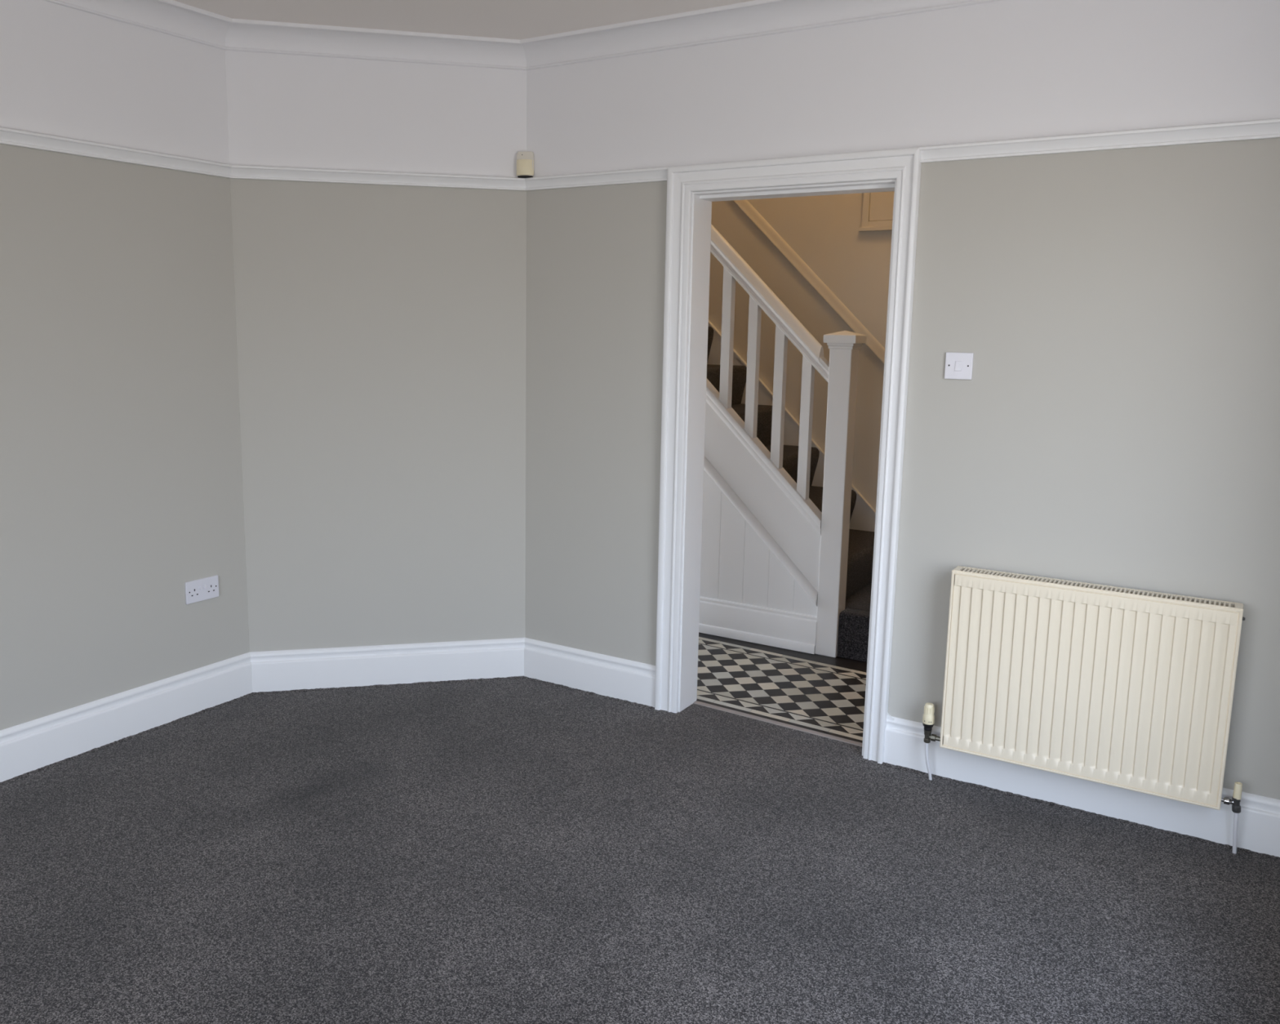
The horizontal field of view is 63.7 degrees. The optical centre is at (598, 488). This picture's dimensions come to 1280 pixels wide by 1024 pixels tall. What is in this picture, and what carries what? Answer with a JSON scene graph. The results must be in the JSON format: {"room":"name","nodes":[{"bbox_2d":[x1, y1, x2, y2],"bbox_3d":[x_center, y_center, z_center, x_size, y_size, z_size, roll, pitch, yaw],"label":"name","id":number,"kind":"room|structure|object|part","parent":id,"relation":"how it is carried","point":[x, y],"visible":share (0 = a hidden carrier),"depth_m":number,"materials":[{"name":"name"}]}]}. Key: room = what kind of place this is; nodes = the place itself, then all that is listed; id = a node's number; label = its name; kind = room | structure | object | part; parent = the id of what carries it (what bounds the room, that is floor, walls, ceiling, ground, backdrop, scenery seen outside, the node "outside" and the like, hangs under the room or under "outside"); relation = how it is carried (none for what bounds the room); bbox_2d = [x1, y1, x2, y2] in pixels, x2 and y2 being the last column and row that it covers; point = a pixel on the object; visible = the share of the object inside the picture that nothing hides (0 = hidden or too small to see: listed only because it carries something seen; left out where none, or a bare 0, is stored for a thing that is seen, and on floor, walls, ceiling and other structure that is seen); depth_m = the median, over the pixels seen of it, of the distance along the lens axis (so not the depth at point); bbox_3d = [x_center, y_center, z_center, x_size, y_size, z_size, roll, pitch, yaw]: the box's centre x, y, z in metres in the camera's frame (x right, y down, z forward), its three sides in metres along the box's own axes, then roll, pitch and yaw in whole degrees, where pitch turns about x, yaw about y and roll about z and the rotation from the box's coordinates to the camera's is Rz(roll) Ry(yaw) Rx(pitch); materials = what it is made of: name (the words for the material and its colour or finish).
{"room":"empty living room","nodes":[
{"label":"empty living room","id":0,"kind":"room"},
{"bbox_2d":[0,0,249,730],"bbox_3d":[-2.574,-0.212,2.390,0.120,2.645,4.189,7,11,32],"label":"wall","id":1,"kind":"structure","parent":0,"point":[122,487],"depth_m":3.61,"materials":[{"name":"grey paint"}]},
{"bbox_2d":[0,126,231,177],"bbox_3d":[-2.514,-0.955,2.210,0.028,0.052,4.139,7,11,32],"label":"trim","id":2,"kind":"structure","parent":1,"relation":"attached to","point":[10,136],"depth_m":3.52,"materials":[{"name":"white wood"}]},
{"bbox_2d":[0,652,253,782],"bbox_3d":[-2.546,1.019,2.529,0.018,0.171,4.139,7,11,32],"label":"baseboard","id":3,"kind":"structure","parent":1,"relation":"attached to","point":[38,743],"depth_m":3.75,"materials":[{"name":"white wood"}]},
{"bbox_2d":[44,0,231,49],"bbox_3d":[-2.477,-1.430,2.114,0.101,0.090,4.139,7,11,32],"label":"trim","id":4,"kind":"structure","parent":1,"relation":"attached to","point":[171,17],"depth_m":3.62,"materials":[{"name":"white paint"}]},
{"bbox_2d":[184,574,218,604],"bbox_3d":[-1.545,0.393,4.013,0.014,0.087,0.147,7,11,32],"label":"double socket","id":5,"kind":"object","parent":1,"relation":"attached to","point":[206,588],"visible":1,"depth_m":4.01,"materials":[{"name":"white plastic"}]},
{"bbox_2d":[224,49,526,651],"bbox_3d":[-0.877,-0.485,4.244,1.147,2.645,0.120,-1,9,-12],"label":"wall","id":6,"kind":"structure","parent":0,"point":[381,328],"depth_m":4.17,"materials":[{"name":"grey paint"}]},
{"bbox_2d":[225,17,526,70],"bbox_3d":[-0.836,-1.700,3.941,1.147,0.090,0.101,-1,9,-12],"label":"trim","id":7,"kind":"structure","parent":6,"relation":"attached to","point":[242,34],"depth_m":3.95,"materials":[{"name":"white paint"}]},
{"bbox_2d":[230,164,525,190],"bbox_3d":[-0.850,-1.226,4.052,1.147,0.052,0.028,-1,9,-12],"label":"trim","id":8,"kind":"structure","parent":6,"relation":"attached to","point":[237,171],"depth_m":4.05,"materials":[{"name":"white wood"}]},
{"bbox_2d":[249,637,524,692],"bbox_3d":[-0.879,0.747,4.373,1.147,0.171,0.018,-1,9,-12],"label":"baseboard","id":9,"kind":"structure","parent":6,"relation":"attached to","point":[408,663],"depth_m":4.36,"materials":[{"name":"white wood"}]},
{"bbox_2d":[516,151,534,177],"bbox_3d":[-0.296,-1.310,4.150,0.072,0.102,0.054,2,9,10],"label":"sensor","id":10,"kind":"object","parent":6,"relation":"attached to","point":[525,159],"visible":1,"depth_m":4.13,"materials":[{"name":"beige plastic"}]},
{"bbox_2d":[173,0,753,39],"bbox_3d":[-0.683,-1.398,1.472,4.011,0.100,5.190,7,11,32],"label":"ceiling","id":11,"kind":"structure","parent":0,"point":[500,19],"depth_m":3.66,"materials":[{"name":"white paint"}]},
{"bbox_2d":[0,631,1279,1023],"bbox_3d":[-0.243,1.130,2.722,4.596,0.055,6.910,7,11,32],"label":"floor","id":12,"kind":"structure","parent":0,"point":[515,849],"depth_m":2.88,"materials":[{"name":"grey carpet"}]},
{"bbox_2d":[693,700,862,746],"bbox_3d":[0.699,0.913,4.008,0.746,0.006,0.030,7,11,35],"label":"threshold strip","id":13,"kind":"object","parent":12,"relation":"on","point":[802,729],"visible":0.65,"depth_m":4.00,"materials":[{"name":"grey metal"}]},
{"bbox_2d":[698,223,875,662],"bbox_3d":[0.550,-0.845,5.483,2.530,3.952,0.956,7,11,32],"label":"staircase","id":14,"kind":"structure","parent":12,"relation":"on","point":[788,540],"depth_m":4.91,"materials":[{"name":"wood"}]},
{"bbox_3d":[0.124,0.588,5.430,2.145,0.179,0.030,7,11,32],"label":"stair skirting","id":15,"kind":"part","parent":14,"relation":"part of","materials":[{"name":"white paint"}]},
{"bbox_3d":[0.141,-0.613,5.239,2.143,2.152,0.034,7,11,32],"label":"string moulding","id":16,"kind":"part","parent":14,"relation":"part of","materials":[{"name":"white paint"}]},
{"bbox_3d":[0.176,-1.673,5.099,2.145,2.206,0.070,7,11,32],"label":"handrail","id":17,"kind":"part","parent":14,"relation":"part of","materials":[{"name":"white paint"}]},
{"bbox_3d":[1.106,0.071,4.779,0.103,1.439,0.103,7,11,32],"label":"newel post","id":18,"kind":"part","parent":14,"relation":"part of","materials":[{"name":"white paint"}]},
{"bbox_2d":[708,192,892,510],"bbox_3d":[1.657,-1.804,5.257,4.550,5.000,0.100,7,11,32],"label":"wall","id":19,"kind":"structure","parent":0,"point":[823,230],"depth_m":5.60,"materials":[{"name":"beige paint"}]},
{"bbox_2d":[733,199,884,364],"bbox_3d":[1.152,-1.163,5.609,2.850,2.852,0.018,7,11,32],"label":"trim","id":20,"kind":"structure","parent":19,"relation":"attached to","point":[750,211],"depth_m":5.60,"materials":[{"name":"beige wood"}]},
{"bbox_2d":[858,191,893,231],"bbox_3d":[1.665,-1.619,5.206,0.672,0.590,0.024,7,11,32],"label":"upper cabinet","id":21,"kind":"object","parent":19,"relation":"attached to","point":[877,206],"visible":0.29,"depth_m":5.37,"materials":[{"name":"beige wood"}]},
{"bbox_3d":[1.668,-1.630,5.210,0.576,0.506,0.009,7,11,32],"label":"door","id":22,"kind":"part","parent":21,"relation":"part of","materials":[{"name":"beige wood"}]},
{"bbox_2d":[524,0,1279,799],"bbox_3d":[1.142,-0.335,3.485,3.460,2.645,0.140,7,11,32],"label":"wall","id":23,"kind":"structure","parent":0,"point":[1116,423],"depth_m":3.26,"materials":[{"name":"grey paint"}]},
{"bbox_2d":[524,637,655,706],"bbox_3d":[-0.043,0.767,4.320,0.672,0.171,0.018,7,11,32],"label":"baseboard","id":24,"kind":"structure","parent":23,"relation":"attached to","point":[632,681],"depth_m":4.30,"materials":[{"name":"white wood"}]},
{"bbox_2d":[524,166,667,191],"bbox_3d":[-0.018,-1.206,4.000,0.672,0.052,0.028,7,11,32],"label":"trim","id":25,"kind":"structure","parent":23,"relation":"attached to","point":[652,174],"depth_m":3.99,"materials":[{"name":"white wood"}]},
{"bbox_2d":[520,0,1000,70],"bbox_3d":[0.909,-1.573,3.303,2.900,0.090,0.101,7,11,32],"label":"trim","id":26,"kind":"structure","parent":23,"relation":"attached to","point":[754,18],"depth_m":3.64,"materials":[{"name":"white paint"}]},
{"bbox_2d":[654,146,921,764],"bbox_3d":[0.681,-0.120,3.807,0.928,2.106,0.192,7,11,32],"label":"door frame","id":27,"kind":"structure","parent":23,"relation":"in","point":[688,210],"depth_m":3.79,"materials":[{"name":"white wood"}]},
{"bbox_3d":[0.287,-0.151,3.961,0.094,2.106,0.032,7,11,32],"label":"architrave","id":28,"kind":"part","parent":27,"relation":"part of","materials":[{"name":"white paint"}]},
{"bbox_3d":[0.727,-0.131,3.879,0.928,2.106,0.020,7,11,32],"label":"hall architrave","id":29,"kind":"part","parent":27,"relation":"part of","materials":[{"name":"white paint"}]},
{"bbox_3d":[0.652,-1.105,3.581,0.928,0.092,0.032,7,11,32],"label":"architrave","id":30,"kind":"part","parent":27,"relation":"part of","materials":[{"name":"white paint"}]},
{"bbox_3d":[0.998,-0.069,3.515,0.074,2.106,0.032,7,11,32],"label":"architrave","id":31,"kind":"part","parent":27,"relation":"part of","materials":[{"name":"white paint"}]},
{"bbox_2d":[944,351,973,379],"bbox_3d":[1.177,-0.402,3.360,0.087,0.087,0.013,7,11,32],"label":"light switch","id":32,"kind":"object","parent":23,"relation":"attached to","point":[957,365],"visible":1,"depth_m":3.36,"materials":[{"name":"white plastic"}]},
{"bbox_2d":[883,711,1279,857],"bbox_3d":[1.566,0.938,3.309,1.312,0.198,0.018,7,11,32],"label":"baseboard","id":33,"kind":"structure","parent":23,"relation":"attached to","point":[1259,817],"depth_m":3.29,"materials":[{"name":"white wood"}]},
{"bbox_2d":[922,565,1244,853],"bbox_3d":[1.509,0.673,3.245,0.933,0.766,0.117,7,11,32],"label":"radiator","id":34,"kind":"object","parent":23,"relation":"attached to","point":[1127,689],"visible":1,"depth_m":3.16,"materials":[{"name":"beige metal"}]},
{"bbox_2d":[952,565,1243,608],"bbox_3d":[1.512,0.300,3.168,0.804,0.004,0.073,7,11,32],"label":"grille","id":35,"kind":"object","parent":34,"relation":"attached to","point":[988,575],"depth_m":3.15,"materials":[{"name":"beige metal"}]},
{"bbox_3d":[1.526,0.595,3.244,0.778,0.595,0.006,7,11,32],"label":"panel","id":36,"kind":"part","parent":34,"relation":"part of","materials":[{"name":"beige metal"}]},
{"bbox_2d":[920,118,1279,162],"bbox_3d":[1.592,-1.022,2.990,1.310,0.052,0.028,7,11,32],"label":"trim","id":37,"kind":"structure","parent":23,"relation":"attached to","point":[1263,128],"depth_m":3.04,"materials":[{"name":"white wood"}]}
]}

